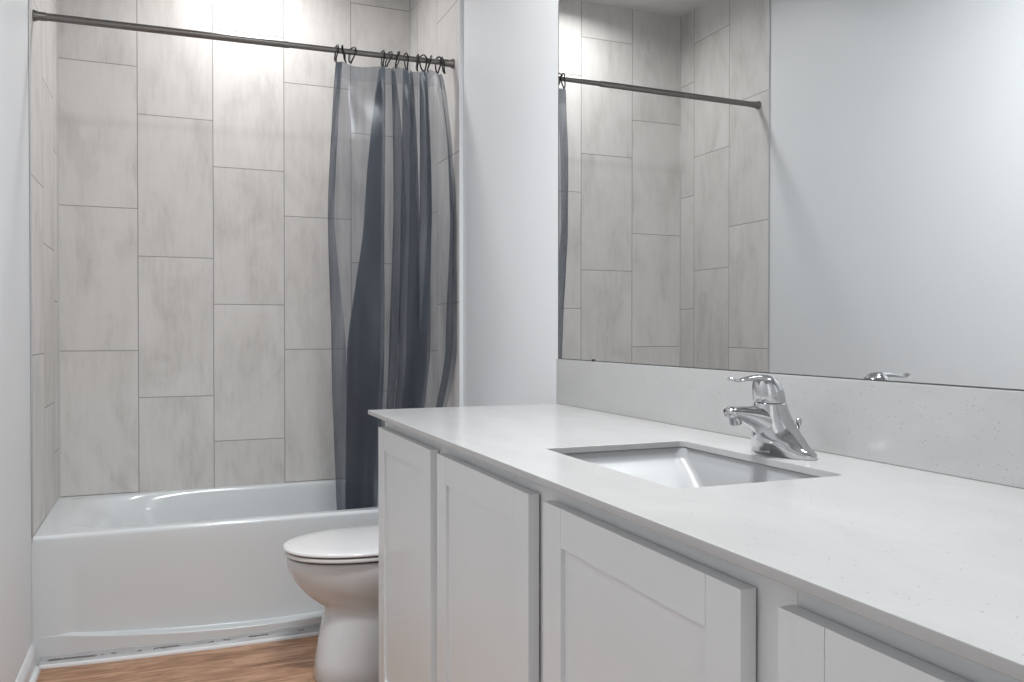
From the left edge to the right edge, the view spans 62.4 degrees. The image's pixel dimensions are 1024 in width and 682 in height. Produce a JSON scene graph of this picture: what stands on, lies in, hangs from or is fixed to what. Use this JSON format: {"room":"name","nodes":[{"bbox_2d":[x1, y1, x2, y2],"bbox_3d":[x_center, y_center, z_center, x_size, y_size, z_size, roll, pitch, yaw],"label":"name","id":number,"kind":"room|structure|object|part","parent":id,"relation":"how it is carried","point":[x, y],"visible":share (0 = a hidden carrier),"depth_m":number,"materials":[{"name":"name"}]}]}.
{"room":"bathroom","nodes":[
{"label":"bathroom","id":0,"kind":"room"},
{"bbox_2d":[0,0,58,681],"bbox_3d":[-1.072,-0.314,1.368,0.105,2.879,4.850,0,1,-22],"label":"wall","id":1,"kind":"structure","parent":0,"point":[15,412],"depth_m":2.74,"materials":[{"name":"white paint"}]},
{"bbox_2d":[15,643,36,681],"bbox_3d":[-0.862,1.087,1.013,0.014,0.086,4.007,0,1,-22],"label":"baseboard","id":2,"kind":"structure","parent":1,"relation":"attached to","point":[27,669],"depth_m":2.73,"materials":[{"name":"paint"}]},
{"bbox_2d":[28,0,32,537],"bbox_3d":[-1.623,-0.552,2.849,0.006,2.434,0.007,0,1,-22],"label":"trim","id":3,"kind":"structure","parent":1,"relation":"attached to","point":[29,61],"depth_m":2.85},
{"bbox_2d":[29,666,40,681],"bbox_3d":[-0.843,1.121,1.005,0.015,0.018,3.977,0,1,-22],"label":"trim","id":4,"kind":"structure","parent":1,"relation":"attached to","point":[36,672],"depth_m":2.78,"materials":[{"name":"paint"}]},
{"bbox_2d":[32,9,454,68],"bbox_3d":[-0.946,-1.132,3.201,1.521,0.054,0.040,0,1,-22],"label":"curtain rod","id":5,"kind":"object","parent":1,"relation":"attached to","point":[37,16],"visible":1,"depth_m":3.13,"materials":[{"name":"grey metal"}]},
{"bbox_2d":[334,44,338,61],"bbox_3d":[-0.686,-1.125,3.307,0.014,0.072,0.050,0,1,-28],"label":"curtain hook","id":6,"kind":"object","parent":5,"relation":"hanging from","point":[337,45],"visible":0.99,"depth_m":3.29,"materials":[{"name":"black metal"}]},
{"bbox_2d":[341,45,346,62],"bbox_3d":[-0.658,-1.125,3.317,0.021,0.071,0.050,0,1,-3],"label":"curtain hook","id":7,"kind":"object","parent":5,"relation":"hanging from","point":[344,55],"visible":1,"depth_m":3.30,"materials":[{"name":"black metal"}]},
{"bbox_2d":[348,46,356,63],"bbox_3d":[-0.629,-1.125,3.330,0.050,0.071,0.020,1,1,43],"label":"curtain hook","id":8,"kind":"object","parent":5,"relation":"hanging from","point":[354,46],"visible":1,"depth_m":3.32,"materials":[{"name":"black metal"}]},
{"bbox_2d":[381,49,385,67],"bbox_3d":[-0.516,-1.127,3.377,0.009,0.072,0.050,1,0,-25],"label":"curtain hook","id":9,"kind":"object","parent":5,"relation":"hanging from","point":[382,51],"visible":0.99,"depth_m":3.37,"materials":[{"name":"black metal"}]},
{"bbox_2d":[328,62,455,508],"bbox_3d":[-0.488,-0.134,3.431,0.512,1.935,0.133,0,1,-17],"label":"shower curtain","id":10,"kind":"object","parent":9,"relation":"hanging from","point":[429,183],"visible":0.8,"depth_m":3.44,"materials":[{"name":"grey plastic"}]},
{"bbox_2d":[385,51,392,66],"bbox_3d":[-0.494,-1.127,3.385,0.024,0.069,0.050,0,1,-36],"label":"curtain hook","id":11,"kind":"object","parent":5,"relation":"hanging from","point":[391,52],"visible":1,"depth_m":3.37,"materials":[{"name":"black metal"}]},
{"bbox_2d":[395,51,399,68],"bbox_3d":[-0.459,-1.128,3.400,0.021,0.070,0.050,0,1,2],"label":"curtain hook","id":12,"kind":"object","parent":5,"relation":"hanging from","point":[398,52],"visible":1,"depth_m":3.39,"materials":[{"name":"black metal"}]},
{"bbox_2d":[404,52,408,69],"bbox_3d":[-0.426,-1.129,3.413,0.015,0.072,0.050,0,1,-29],"label":"curtain hook","id":13,"kind":"object","parent":5,"relation":"hanging from","point":[405,53],"visible":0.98,"depth_m":3.40,"materials":[{"name":"black metal"}]},
{"bbox_2d":[416,54,419,70],"bbox_3d":[-0.383,-1.129,3.430,0.012,0.072,0.050,0,1,-18],"label":"curtain hook","id":14,"kind":"object","parent":5,"relation":"hanging from","point":[417,55],"visible":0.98,"depth_m":3.42,"materials":[{"name":"black metal"}]},
{"bbox_2d":[419,54,427,71],"bbox_3d":[-0.361,-1.130,3.441,0.050,0.071,0.018,0,1,38],"label":"curtain hook","id":15,"kind":"object","parent":5,"relation":"hanging from","point":[424,70],"visible":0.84,"depth_m":3.43,"materials":[{"name":"black metal"}]},
{"bbox_2d":[435,56,441,73],"bbox_3d":[-0.303,-1.130,3.463,0.012,0.072,0.050,-1,1,-39],"label":"curtain hook","id":16,"kind":"object","parent":5,"relation":"hanging from","point":[438,56],"visible":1,"depth_m":3.45,"materials":[{"name":"black metal"}]},
{"bbox_2d":[441,57,445,73],"bbox_3d":[-0.282,-1.131,3.471,0.021,0.071,0.050,0,1,-16],"label":"curtain hook","id":17,"kind":"object","parent":5,"relation":"hanging from","point":[443,65],"visible":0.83,"depth_m":3.46,"materials":[{"name":"black metal"}]},
{"bbox_2d":[37,636,317,681],"bbox_3d":[-0.315,1.147,1.692,1.741,0.050,4.850,0,1,-22],"label":"floor","id":18,"kind":"structure","parent":0,"point":[291,660],"depth_m":2.88,"materials":[{"name":"brown wood"}]},
{"bbox_2d":[32,477,378,665],"bbox_3d":[-1.053,0.880,3.479,1.525,0.446,0.777,0,1,-22],"label":"bathtub","id":19,"kind":"object","parent":18,"relation":"on","point":[110,571],"visible":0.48,"depth_m":3.08,"materials":[{"name":"white ceramic"}]},
{"bbox_2d":[39,623,320,668],"bbox_3d":[-0.900,1.086,3.137,1.502,0.041,0.058,0,1,-22],"label":"trim","id":20,"kind":"structure","parent":19,"relation":"attached to","point":[123,653],"depth_m":3.00,"materials":[{"name":"white wood"}]},
{"bbox_2d":[283,525,378,681],"bbox_3d":[-0.392,0.728,2.888,0.756,0.763,0.432,0,1,-22],"label":"toilet","id":21,"kind":"object","parent":18,"relation":"on","point":[338,569],"visible":0.32,"depth_m":2.73,"materials":[{"name":"white ceramic"}]},
{"bbox_3d":[-0.505,0.668,2.841,0.511,0.017,0.380,0,1,-22],"label":"lid","id":22,"kind":"part","parent":21,"relation":"part of","materials":[{"name":"white plastic"}]},
{"bbox_3d":[-0.508,0.689,2.840,0.496,0.012,0.371,0,1,-22],"label":"seat","id":23,"kind":"part","parent":21,"relation":"part of","materials":[{"name":"white plastic"}]},
{"bbox_2d":[378,421,442,681],"bbox_3d":[-0.012,0.662,2.226,0.569,0.909,0.541,0,1,-22],"label":"vanity cabinet","id":24,"kind":"object","parent":18,"relation":"on","point":[407,460],"visible":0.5,"depth_m":2.09,"materials":[{"name":"white paint"}]},
{"bbox_3d":[-0.245,0.613,2.130,0.019,0.809,0.541,0,1,-22],"label":"frame","id":25,"kind":"part","parent":24,"relation":"part of","materials":[{"name":"white paint"}]},
{"bbox_2d":[437,445,797,681],"bbox_3d":[0.305,0.670,1.449,0.569,0.909,1.135,0,1,-22],"label":"vanity cabinet","id":26,"kind":"object","parent":18,"relation":"on","point":[536,582],"visible":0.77,"depth_m":1.23,"materials":[{"name":"white paint"}]},
{"bbox_3d":[-0.059,0.617,1.614,0.019,0.742,0.503,0,1,-22],"label":"door","id":27,"kind":"part","parent":26,"relation":"part of","materials":[{"name":"white paint"}]},
{"bbox_3d":[0.150,0.623,1.100,0.019,0.742,0.490,0,1,-22],"label":"door","id":28,"kind":"part","parent":26,"relation":"part of","materials":[{"name":"white paint"}]},
{"bbox_2d":[368,403,1023,681],"bbox_3d":[0.336,0.210,1.342,0.592,0.012,2.468,0,1,-22],"label":"countertop","id":29,"kind":"structure","parent":26,"relation":"on","point":[936,559],"depth_m":1.02,"materials":[{"name":"white stone"}]},
{"bbox_2d":[564,447,816,488],"bbox_3d":[0.286,0.296,1.442,0.357,0.160,0.493,0,1,-22],"label":"sink","id":30,"kind":"object","parent":29,"relation":"in","point":[673,467],"visible":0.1,"depth_m":1.63,"materials":[{"name":"white ceramic"}]},
{"bbox_2d":[723,374,816,459],"bbox_3d":[0.454,0.130,1.515,0.158,0.144,0.141,0,1,8],"label":"faucet","id":31,"kind":"object","parent":29,"relation":"on","point":[775,432],"visible":1,"depth_m":1.47,"materials":[{"name":"silver metal"}]},
{"bbox_3d":[0.429,0.083,1.489,0.116,0.050,0.056,0,1,-22],"label":"handle","id":32,"kind":"part","parent":31,"relation":"part of","materials":[{"name":"silver metal"}]},
{"bbox_3d":[0.517,0.167,1.525,0.010,0.055,0.010,0,1,-22],"label":"lift rod","id":33,"kind":"part","parent":31,"relation":"part of","materials":[{"name":"silver metal"}]},
{"bbox_2d":[778,590,1021,681],"bbox_3d":[0.661,0.680,0.576,0.569,0.909,0.754,0,1,-22],"label":"vanity cabinet","id":34,"kind":"object","parent":18,"relation":"on","point":[819,640],"visible":0.51,"depth_m":0.73,"materials":[{"name":"white paint"}]},
{"bbox_3d":[0.356,0.628,0.596,0.019,0.742,0.484,0,1,-22],"label":"door","id":35,"kind":"part","parent":34,"relation":"part of","materials":[{"name":"white paint"}]},
{"bbox_2d":[58,0,408,497],"bbox_3d":[-1.208,-0.341,3.866,1.541,2.879,0.080,0,1,-22],"label":"wall","id":36,"kind":"structure","parent":0,"point":[196,207],"depth_m":3.80,"materials":[{"name":"tile"}]},
{"bbox_2d":[56,0,60,497],"bbox_3d":[-1.897,-0.560,3.536,0.006,2.434,0.006,0,1,-22],"label":"trim","id":37,"kind":"structure","parent":36,"relation":"attached to","point":[56,0],"depth_m":3.54,"materials":[{"name":"tile"}]},
{"bbox_2d":[409,0,410,407],"bbox_3d":[-0.495,-0.566,4.108,0.006,2.434,0.006,0,1,-22],"label":"trim","id":38,"kind":"structure","parent":36,"relation":"attached to","point":[409,0],"depth_m":4.11,"materials":[{"name":"tile"}]},
{"bbox_2d":[411,0,1018,407],"bbox_3d":[0.438,-0.321,1.984,0.115,2.879,4.850,0,1,-22],"label":"wall","id":39,"kind":"structure","parent":0,"point":[510,47],"depth_m":3.16,"materials":[{"name":"white paint"}]},
{"bbox_2d":[459,0,462,406],"bbox_3d":[-0.206,-0.558,3.426,0.016,2.434,0.007,0,1,-22],"label":"trim","id":40,"kind":"structure","parent":39,"relation":"attached to","point":[460,1],"depth_m":3.42,"materials":[{"name":"white paint"}]},
{"bbox_2d":[556,359,1023,488],"bbox_3d":[0.606,0.135,1.451,0.009,0.136,2.468,0,1,-22],"label":"backsplash","id":41,"kind":"structure","parent":39,"relation":"attached to","point":[965,432],"depth_m":1.47,"materials":[{"name":"white stone"}]},
{"bbox_2d":[558,0,1023,390],"bbox_3d":[0.607,-0.478,1.443,0.008,1.094,2.466,0,1,-22],"label":"mirror","id":42,"kind":"object","parent":39,"relation":"attached to","point":[818,188],"visible":1,"depth_m":1.61,"materials":[{"name":"white mirror"}]}
]}

